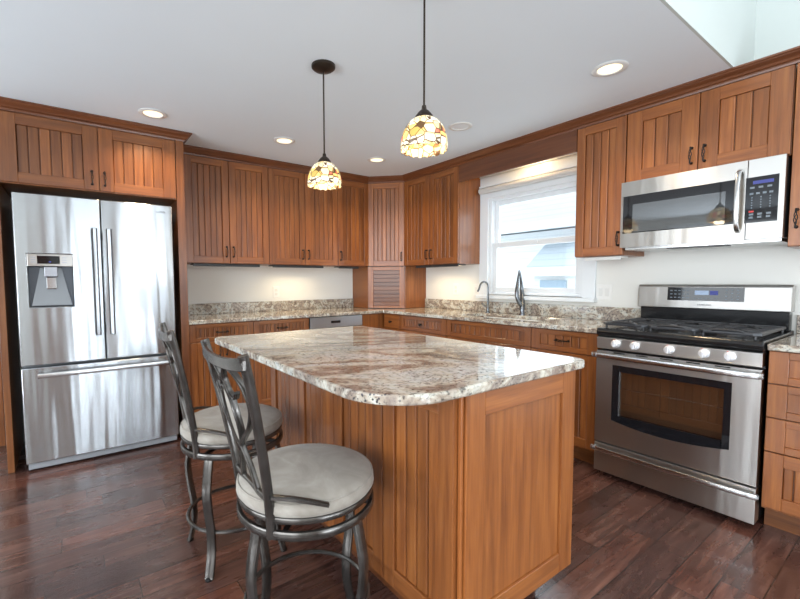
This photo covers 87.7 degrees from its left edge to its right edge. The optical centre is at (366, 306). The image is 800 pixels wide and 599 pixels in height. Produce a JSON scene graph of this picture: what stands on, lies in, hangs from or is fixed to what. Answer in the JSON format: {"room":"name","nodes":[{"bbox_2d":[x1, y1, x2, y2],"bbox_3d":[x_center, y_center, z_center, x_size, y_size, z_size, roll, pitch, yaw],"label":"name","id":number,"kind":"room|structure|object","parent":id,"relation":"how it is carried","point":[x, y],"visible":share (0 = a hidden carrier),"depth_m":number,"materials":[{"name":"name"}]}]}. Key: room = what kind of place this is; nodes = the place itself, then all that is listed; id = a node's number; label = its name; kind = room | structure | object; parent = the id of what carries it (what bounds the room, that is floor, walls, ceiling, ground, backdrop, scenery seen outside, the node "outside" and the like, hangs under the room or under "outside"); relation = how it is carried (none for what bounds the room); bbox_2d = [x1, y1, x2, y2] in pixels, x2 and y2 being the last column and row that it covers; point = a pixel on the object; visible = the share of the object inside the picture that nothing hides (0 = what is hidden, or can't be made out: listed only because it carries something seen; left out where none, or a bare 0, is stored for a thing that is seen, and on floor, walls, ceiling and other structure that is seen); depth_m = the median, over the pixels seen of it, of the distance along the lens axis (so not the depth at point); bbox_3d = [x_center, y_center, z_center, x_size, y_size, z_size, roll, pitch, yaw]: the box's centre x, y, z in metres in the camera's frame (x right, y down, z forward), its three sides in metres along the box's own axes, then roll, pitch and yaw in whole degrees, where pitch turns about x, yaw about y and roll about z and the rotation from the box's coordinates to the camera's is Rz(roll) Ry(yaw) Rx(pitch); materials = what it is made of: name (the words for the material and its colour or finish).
{"room":"kitchen","nodes":[
{"label":"kitchen","id":0,"kind":"room"},
{"bbox_2d":[3,199,352,440],"bbox_3d":[-2.312,-0.977,3.368,6.600,4.000,0.100,-3,4,-35],"label":"wall","id":1,"kind":"structure","parent":0,"point":[206,284],"depth_m":4.23,"materials":[{"name":"beige paint"}]},
{"bbox_2d":[0,345,5,446],"bbox_3d":[-2.737,0.006,3.042,0.055,2.080,0.030,-3,4,-35],"label":"trim","id":2,"kind":"structure","parent":1,"relation":"attached to","point":[2,415],"depth_m":3.09,"materials":[{"name":"brown wood"}]},
{"bbox_2d":[184,154,268,264],"bbox_3d":[-1.304,-0.841,3.807,0.740,0.905,0.365,-3,4,-35],"label":"upper cabinet","id":3,"kind":"object","parent":1,"relation":"attached to","point":[226,202],"visible":0.98,"depth_m":3.67,"materials":[{"name":"brown wood"}]},
{"bbox_2d":[190,263,259,266],"bbox_3d":[-1.289,-0.376,3.816,0.600,0.023,0.112,-3,4,-35],"label":"light","id":4,"kind":"object","parent":3,"relation":"attached to","point":[193,264],"visible":0.98,"depth_m":3.77,"materials":[{"name":"grey plastic"}]},
{"bbox_2d":[188,298,352,314],"bbox_3d":[-0.954,-0.004,4.315,1.954,0.102,0.020,-3,4,-35],"label":"backsplash","id":5,"kind":"structure","parent":1,"relation":"attached to","point":[233,307],"depth_m":4.25,"materials":[{"name":"stone"}]},
{"bbox_2d":[273,286,278,297],"bbox_3d":[-0.940,-0.150,4.324,0.070,0.116,0.008,-3,4,-35],"label":"wall outlet","id":6,"kind":"object","parent":1,"relation":"attached to","point":[275,288],"visible":1,"depth_m":4.32,"materials":[{"name":"white plastic"}]},
{"bbox_2d":[260,168,337,266],"bbox_3d":[-0.693,-0.870,4.240,0.760,0.905,0.365,-3,4,-35],"label":"upper cabinet","id":7,"kind":"object","parent":1,"relation":"attached to","point":[303,220],"visible":0.91,"depth_m":4.09,"materials":[{"name":"brown wood"}]},
{"bbox_2d":[269,265,322,267],"bbox_3d":[-0.710,-0.403,4.226,0.560,0.023,0.112,-3,4,-35],"label":"light","id":8,"kind":"object","parent":7,"relation":"attached to","point":[282,266],"visible":0.94,"depth_m":4.15,"materials":[{"name":"grey plastic"}]},
{"bbox_2d":[328,179,368,266],"bbox_3d":[-0.222,-0.892,4.574,0.395,0.905,0.365,-3,4,-35],"label":"upper cabinet","id":9,"kind":"object","parent":1,"relation":"attached to","point":[352,197],"visible":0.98,"depth_m":4.46,"materials":[{"name":"brown wood"}]},
{"bbox_2d":[334,266,358,268],"bbox_3d":[-0.221,-0.426,4.572,0.250,0.023,0.112,-3,4,-35],"label":"light","id":10,"kind":"object","parent":9,"relation":"attached to","point":[343,267],"visible":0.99,"depth_m":4.52,"materials":[{"name":"grey plastic"}]},
{"bbox_2d":[368,182,415,266],"bbox_3d":[0.256,-0.906,4.760,0.609,0.905,0.614,-3,4,-35],"label":"upper cabinet","id":11,"kind":"object","parent":1,"relation":"attached to","point":[385,200],"visible":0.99,"depth_m":4.54,"materials":[{"name":"brown wood"}]},
{"bbox_2d":[183,46,799,183],"bbox_3d":[0.493,-1.251,2.466,2.263,0.062,4.008,-3,4,-35],"label":"crown molding","id":12,"kind":"structure","parent":11,"relation":"attached to","point":[788,57],"depth_m":2.92,"materials":[{"name":"brown wood"}]},
{"bbox_2d":[0,0,729,176],"bbox_3d":[-1.360,-1.290,1.916,6.500,0.100,3.338,-3,4,-35],"label":"ceiling","id":13,"kind":"structure","parent":0,"point":[238,76],"depth_m":2.17,"materials":[{"name":"paint"}]},
{"bbox_2d":[138,108,166,118],"bbox_3d":[-1.429,-1.287,2.775,0.174,0.006,0.174,-3,4,-35],"label":"recessed light","id":14,"kind":"object","parent":13,"relation":"in","point":[147,112],"visible":1,"depth_m":2.77,"materials":[{"name":"white"}]},
{"bbox_2d":[273,137,294,144],"bbox_3d":[-0.658,-1.324,3.321,0.174,0.006,0.174,-3,4,-35],"label":"recessed light","id":15,"kind":"object","parent":13,"relation":"in","point":[280,140],"visible":1,"depth_m":3.31,"materials":[{"name":"white"}]},
{"bbox_2d":[307,59,341,189],"bbox_3d":[-0.224,-0.949,2.191,0.181,0.625,0.181,-3,4,-35],"label":"pendant lamp","id":16,"kind":"object","parent":13,"relation":"hanging from","point":[324,174],"visible":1,"depth_m":2.15,"materials":[{"name":"multicoloured glass"}]},
{"bbox_2d":[368,157,385,162],"bbox_3d":[0.096,-1.360,3.855,0.174,0.006,0.174,-3,4,-35],"label":"recessed light","id":17,"kind":"object","parent":13,"relation":"in","point":[372,159],"visible":1,"depth_m":3.84,"materials":[{"name":"white"}]},
{"bbox_2d":[401,0,447,157],"bbox_3d":[0.222,-0.915,1.595,0.181,0.625,0.181,-3,4,-35],"label":"pendant lamp","id":18,"kind":"object","parent":13,"relation":"hanging from","point":[424,135],"visible":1,"depth_m":1.56,"materials":[{"name":"multicoloured glass"}]},
{"bbox_2d":[448,122,472,130],"bbox_3d":[0.687,-1.313,3.033,0.174,0.006,0.174,-3,4,-35],"label":"recessed light","id":19,"kind":"object","parent":13,"relation":"in","point":[458,126],"visible":1,"depth_m":3.03,"materials":[{"name":"white"}]},
{"bbox_2d":[591,60,628,76],"bbox_3d":[1.299,-1.267,2.216,0.174,0.006,0.174,-3,4,-35],"label":"recessed light","id":20,"kind":"object","parent":13,"relation":"in","point":[610,68],"visible":1,"depth_m":2.21,"materials":[{"name":"white"}]},
{"bbox_2d":[0,430,799,598],"bbox_3d":[0.002,1.258,0.165,6.700,0.100,8.200,-3,4,-35],"label":"floor","id":21,"kind":"structure","parent":0,"point":[115,525],"depth_m":1.91,"materials":[{"name":"brown wood"}]},
{"bbox_2d":[11,192,178,469],"bbox_3d":[-1.977,0.146,3.101,0.905,1.763,0.747,-3,4,-35],"label":"refrigerator","id":22,"kind":"object","parent":21,"relation":"on","point":[95,280],"visible":0.98,"depth_m":2.80,"materials":[{"name":"grey metal"}]},
{"bbox_2d":[0,110,190,473],"bbox_3d":[-2.014,-0.106,3.146,1.113,2.285,0.683,-3,4,-35],"label":"tall cabinet","id":23,"kind":"object","parent":21,"relation":"on","point":[39,155],"visible":0.96,"depth_m":2.84,"materials":[{"name":"brown wood"}]},
{"bbox_2d":[0,96,191,144],"bbox_3d":[-1.888,-1.267,2.933,1.173,0.062,0.308,-3,4,-35],"label":"crown molding","id":24,"kind":"structure","parent":23,"relation":"attached to","point":[7,104],"depth_m":2.79,"materials":[{"name":"brown wood"}]},
{"bbox_2d":[189,321,253,412],"bbox_3d":[-1.347,0.562,3.671,0.525,0.882,0.645,-3,4,-35],"label":"base cabinet","id":25,"kind":"object","parent":21,"relation":"on","point":[203,393],"visible":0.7,"depth_m":3.37,"materials":[{"name":"brown wood"}]},
{"bbox_2d":[158,322,286,582],"bbox_3d":[-0.638,0.589,1.876,0.515,1.036,0.462,-3,4,-34],"label":"bar stool","id":26,"kind":"object","parent":21,"relation":"on","point":[202,429],"visible":0.84,"depth_m":1.71,"materials":[{"name":"grey metal"}]},
{"bbox_2d":[180,403,282,444],"bbox_3d":[-0.607,0.520,1.889,0.444,0.064,0.444,-2,4,-30],"label":"seat cushion","id":27,"kind":"object","parent":26,"relation":"on","point":[210,429],"depth_m":1.78,"materials":[{"name":"white leather"}]},
{"bbox_2d":[253,318,308,405],"bbox_3d":[-0.916,0.541,3.977,0.533,0.882,0.645,-3,4,-35],"label":"base cabinet","id":28,"kind":"object","parent":21,"relation":"on","point":[262,372],"visible":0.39,"depth_m":3.66,"materials":[{"name":"brown wood"}]},
{"bbox_2d":[200,338,373,598],"bbox_3d":[-0.221,0.619,1.352,0.525,1.036,0.466,-3,4,-35],"label":"bar stool","id":29,"kind":"object","parent":21,"relation":"on","point":[309,483],"visible":1,"depth_m":1.23,"materials":[{"name":"grey metal"}]},
{"bbox_2d":[236,443,373,517],"bbox_3d":[-0.198,0.549,1.365,0.444,0.064,0.444,-3,4,-35],"label":"seat cushion","id":30,"kind":"object","parent":29,"relation":"on","point":[310,480],"depth_m":1.25,"materials":[{"name":"white leather"}]},
{"bbox_2d":[309,314,361,329],"bbox_3d":[-0.453,0.520,4.307,0.596,0.880,0.602,-3,4,-35],"label":"dishwasher","id":31,"kind":"object","parent":21,"relation":"on","point":[345,320],"visible":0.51,"depth_m":4.03,"materials":[{"name":"grey metal"}]},
{"bbox_2d":[361,313,399,330],"bbox_3d":[0.220,0.496,4.638,0.878,0.882,0.860,-3,4,-35],"label":"base cabinet","id":32,"kind":"object","parent":21,"relation":"on","point":[387,321],"visible":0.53,"depth_m":4.29,"materials":[{"name":"brown wood"}]},
{"bbox_2d":[188,298,640,333],"bbox_3d":[0.101,0.064,3.355,2.560,0.133,2.812,-3,4,-35],"label":"countertop","id":33,"kind":"structure","parent":32,"relation":"on","point":[577,318],"depth_m":3.83,"materials":[{"name":"stone"}]},
{"bbox_2d":[353,266,425,307],"bbox_3d":[0.258,-0.222,4.803,0.610,0.462,0.610,-3,4,-35],"label":"appliance garage","id":34,"kind":"object","parent":33,"relation":"on","point":[391,286],"visible":0.95,"depth_m":4.60,"materials":[{"name":"brown wood"}]},
{"bbox_2d":[477,281,489,312],"bbox_3d":[1.104,-0.091,3.940,0.145,0.300,0.063,-1,4,-14],"label":"tap","id":35,"kind":"object","parent":33,"relation":"on","point":[487,306],"visible":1,"depth_m":3.94,"materials":[{"name":"silver metal"}]},
{"bbox_2d":[478,316,537,320],"bbox_3d":[1.182,0.217,3.501,0.384,0.198,0.804,-3,4,-35],"label":"sink","id":36,"kind":"object","parent":33,"relation":"in","point":[478,316],"visible":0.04,"depth_m":3.67,"materials":[{"name":"silver metal"}]},
{"bbox_2d":[515,270,524,314],"bbox_3d":[1.355,-0.123,3.660,0.089,0.396,0.103,1,4,21],"label":"kitchen faucet","id":37,"kind":"object","parent":33,"relation":"on","point":[520,301],"visible":0.99,"depth_m":3.64,"materials":[{"name":"grey metal"}]},
{"bbox_2d":[271,367,575,598],"bbox_3d":[0.148,0.655,1.992,0.695,0.882,1.400,-3,4,-35],"label":"kitchen island","id":38,"kind":"object","parent":21,"relation":"on","point":[473,493],"visible":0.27,"depth_m":1.41,"materials":[{"name":"brown wood"}]},
{"bbox_2d":[215,326,584,405],"bbox_3d":[0.003,0.201,1.936,0.990,0.031,1.551,-3,4,-35],"label":"island countertop","id":39,"kind":"structure","parent":38,"relation":"on","point":[363,364],"depth_m":1.54,"materials":[{"name":"stone"}]},
{"bbox_2d":[400,315,447,337],"bbox_3d":[0.751,0.525,4.100,0.635,0.882,0.630,-3,4,-35],"label":"base cabinet","id":40,"kind":"object","parent":21,"relation":"on","point":[436,327],"visible":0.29,"depth_m":3.90,"materials":[{"name":"brown wood"}]},
{"bbox_2d":[446,316,532,350],"bbox_3d":[1.182,0.559,3.512,0.655,0.882,0.830,-3,4,-35],"label":"base cabinet","id":41,"kind":"object","parent":21,"relation":"on","point":[518,337],"visible":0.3,"depth_m":3.27,"materials":[{"name":"brown wood"}]},
{"bbox_2d":[531,327,601,463],"bbox_3d":[1.550,0.589,2.978,0.635,0.882,0.468,-3,4,-35],"label":"base cabinet","id":42,"kind":"object","parent":21,"relation":"on","point":[581,345],"visible":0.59,"depth_m":2.72,"materials":[{"name":"brown wood"}]},
{"bbox_2d":[590,284,795,524],"bbox_3d":[1.875,0.468,2.435,0.702,1.186,0.781,-3,4,-35],"label":"gas range","id":43,"kind":"object","parent":21,"relation":"on","point":[681,398],"visible":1,"depth_m":2.28,"materials":[{"name":"silver metal"}]},
{"bbox_2d":[591,348,765,486],"bbox_3d":[1.647,0.567,2.278,0.142,0.566,0.781,-3,4,-35],"label":"oven","id":44,"kind":"object","parent":43,"relation":"in","point":[703,417],"depth_m":2.23,"materials":[{"name":"silver metal"}]},
{"bbox_2d":[597,323,793,352],"bbox_3d":[1.897,0.159,2.433,0.644,0.061,0.758,-3,4,-35],"label":"cooktop","id":45,"kind":"object","parent":43,"relation":"in","point":[720,342],"depth_m":2.20,"materials":[{"name":"black metal"}]},
{"bbox_2d":[761,350,799,535],"bbox_3d":[2.269,0.646,1.966,0.635,0.882,0.460,-3,4,-35],"label":"base cabinet","id":46,"kind":"object","parent":21,"relation":"on","point":[780,499],"visible":0.99,"depth_m":1.94,"materials":[{"name":"brown wood"}]},
{"bbox_2d":[767,315,799,352],"bbox_3d":[2.283,0.139,1.942,0.640,0.133,0.474,-3,4,-35],"label":"countertop","id":47,"kind":"structure","parent":46,"relation":"on","point":[791,343],"depth_m":1.95,"materials":[{"name":"stone"}]},
{"bbox_2d":[426,0,799,333],"bbox_3d":[2.686,-0.916,1.951,0.132,4.000,8.000,-3,4,-35],"label":"wall","id":48,"kind":"structure","parent":0,"point":[774,264],"depth_m":2.64,"materials":[{"name":"beige paint"}]},
{"bbox_2d":[404,166,479,265],"bbox_3d":[0.752,-0.879,4.272,0.365,0.905,0.775,-3,4,-35],"label":"upper cabinet","id":49,"kind":"object","parent":48,"relation":"attached to","point":[442,212],"visible":1,"depth_m":4.06,"materials":[{"name":"brown wood"}]},
{"bbox_2d":[416,264,465,267],"bbox_3d":[0.751,-0.413,4.264,0.112,0.023,0.600,-3,4,-35],"label":"light","id":50,"kind":"object","parent":49,"relation":"attached to","point":[446,265],"visible":0.91,"depth_m":4.18,"materials":[{"name":"grey plastic"}]},
{"bbox_2d":[459,130,577,181],"bbox_3d":[1.183,-1.204,3.404,0.020,0.155,1.103,-3,4,-35],"label":"valance board","id":51,"kind":"object","parent":49,"relation":"attached to","point":[564,144],"visible":1,"depth_m":3.31,"materials":[{"name":"brown wood"}]},
{"bbox_2d":[473,284,478,295],"bbox_3d":[1.096,-0.164,4.143,0.008,0.116,0.070,-3,4,-35],"label":"switch plate","id":52,"kind":"object","parent":48,"relation":"attached to","point":[476,286],"visible":0.86,"depth_m":4.15,"materials":[{"name":"white plastic"}]},
{"bbox_2d":[425,299,640,320],"bbox_3d":[1.312,0.013,3.841,0.020,0.102,2.206,-3,4,-35],"label":"backsplash","id":53,"kind":"structure","parent":48,"relation":"attached to","point":[555,310],"depth_m":3.52,"materials":[{"name":"stone"}]},
{"bbox_2d":[476,152,596,302],"bbox_3d":[1.473,-0.647,3.643,0.175,1.180,1.135,-3,4,-35],"label":"window","id":54,"kind":"structure","parent":48,"relation":"in","point":[490,224],"depth_m":3.68,"materials":[{"name":"white paint"}]},
{"bbox_2d":[478,164,576,194],"bbox_3d":[1.401,-1.086,3.567,0.060,0.073,1.060,-3,4,-35],"label":"window blind","id":55,"kind":"object","parent":54,"relation":"attached to","point":[569,170],"visible":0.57,"depth_m":3.54,"materials":[{"name":"grey fabric"}]},
{"bbox_2d":[596,284,611,299],"bbox_3d":[1.802,-0.108,3.150,0.008,0.116,0.115,-3,4,-35],"label":"switch plate","id":56,"kind":"object","parent":48,"relation":"attached to","point":[603,292],"visible":1,"depth_m":3.15,"materials":[{"name":"white plastic"}]},
{"bbox_2d":[575,115,643,257],"bbox_3d":[1.712,-0.802,2.924,0.365,0.905,0.325,-3,4,-35],"label":"upper cabinet","id":57,"kind":"object","parent":48,"relation":"attached to","point":[601,147],"visible":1,"depth_m":2.84,"materials":[{"name":"brown wood"}]},
{"bbox_2d":[585,256,627,260],"bbox_3d":[1.695,-0.337,2.938,0.112,0.023,0.240,-3,4,-35],"label":"light","id":58,"kind":"object","parent":57,"relation":"attached to","point":[609,257],"visible":0.99,"depth_m":2.88,"materials":[{"name":"white plastic"}]},
{"bbox_2d":[626,64,796,181],"bbox_3d":[2.027,-1.008,2.465,0.365,0.443,0.762,-3,4,-35],"label":"upper cabinet","id":59,"kind":"object","parent":48,"relation":"attached to","point":[751,118],"visible":0.95,"depth_m":2.31,"materials":[{"name":"brown wood"}]},
{"bbox_2d":[620,154,791,251],"bbox_3d":[1.994,-0.565,2.467,0.440,0.432,0.756,-3,4,-35],"label":"microwave","id":60,"kind":"object","parent":59,"relation":"attached to","point":[744,203],"visible":0.98,"depth_m":2.31,"materials":[{"name":"silver metal"}]},
{"bbox_2d":[787,63,799,248],"bbox_3d":[2.384,-0.749,1.978,0.365,0.905,0.460,-3,4,-35],"label":"upper cabinet","id":61,"kind":"object","parent":48,"relation":"attached to","point":[794,211],"visible":1,"depth_m":2.07,"materials":[{"name":"brown wood"}]},
{"bbox_2d":[796,315,799,333],"bbox_3d":[2.536,0.111,2.120,0.020,0.102,0.474,-3,4,-35],"label":"backsplash","id":62,"kind":"structure","parent":48,"relation":"attached to","point":[798,316],"depth_m":2.30,"materials":[{"name":"stone"}]},
{"bbox_2d":[660,0,756,67],"bbox_3d":[-0.394,-1.989,0.505,6.500,1.655,0.012,-3,4,-35],"label":"wall","id":63,"kind":"structure","parent":0,"point":[727,27],"depth_m":2.10,"materials":[{"name":"paint"}]},
{"label":"outside","id":64,"kind":"structure","parent":0,"visible":0},
{"bbox_3d":[5.861,1.756,8.046,11.880,0.100,26.000,-3,4,-35],"label":"ground","id":65,"kind":"structure","parent":64,"visible":0},
{"bbox_2d":[499,193,575,287],"bbox_3d":[4.458,-1.569,9.317,5.740,6.400,13.600,-3,4,-35],"label":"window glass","id":66,"kind":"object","parent":65,"relation":"on","point":[545,265],"visible":0.18,"depth_m":7.29,"materials":[{"name":"white"}]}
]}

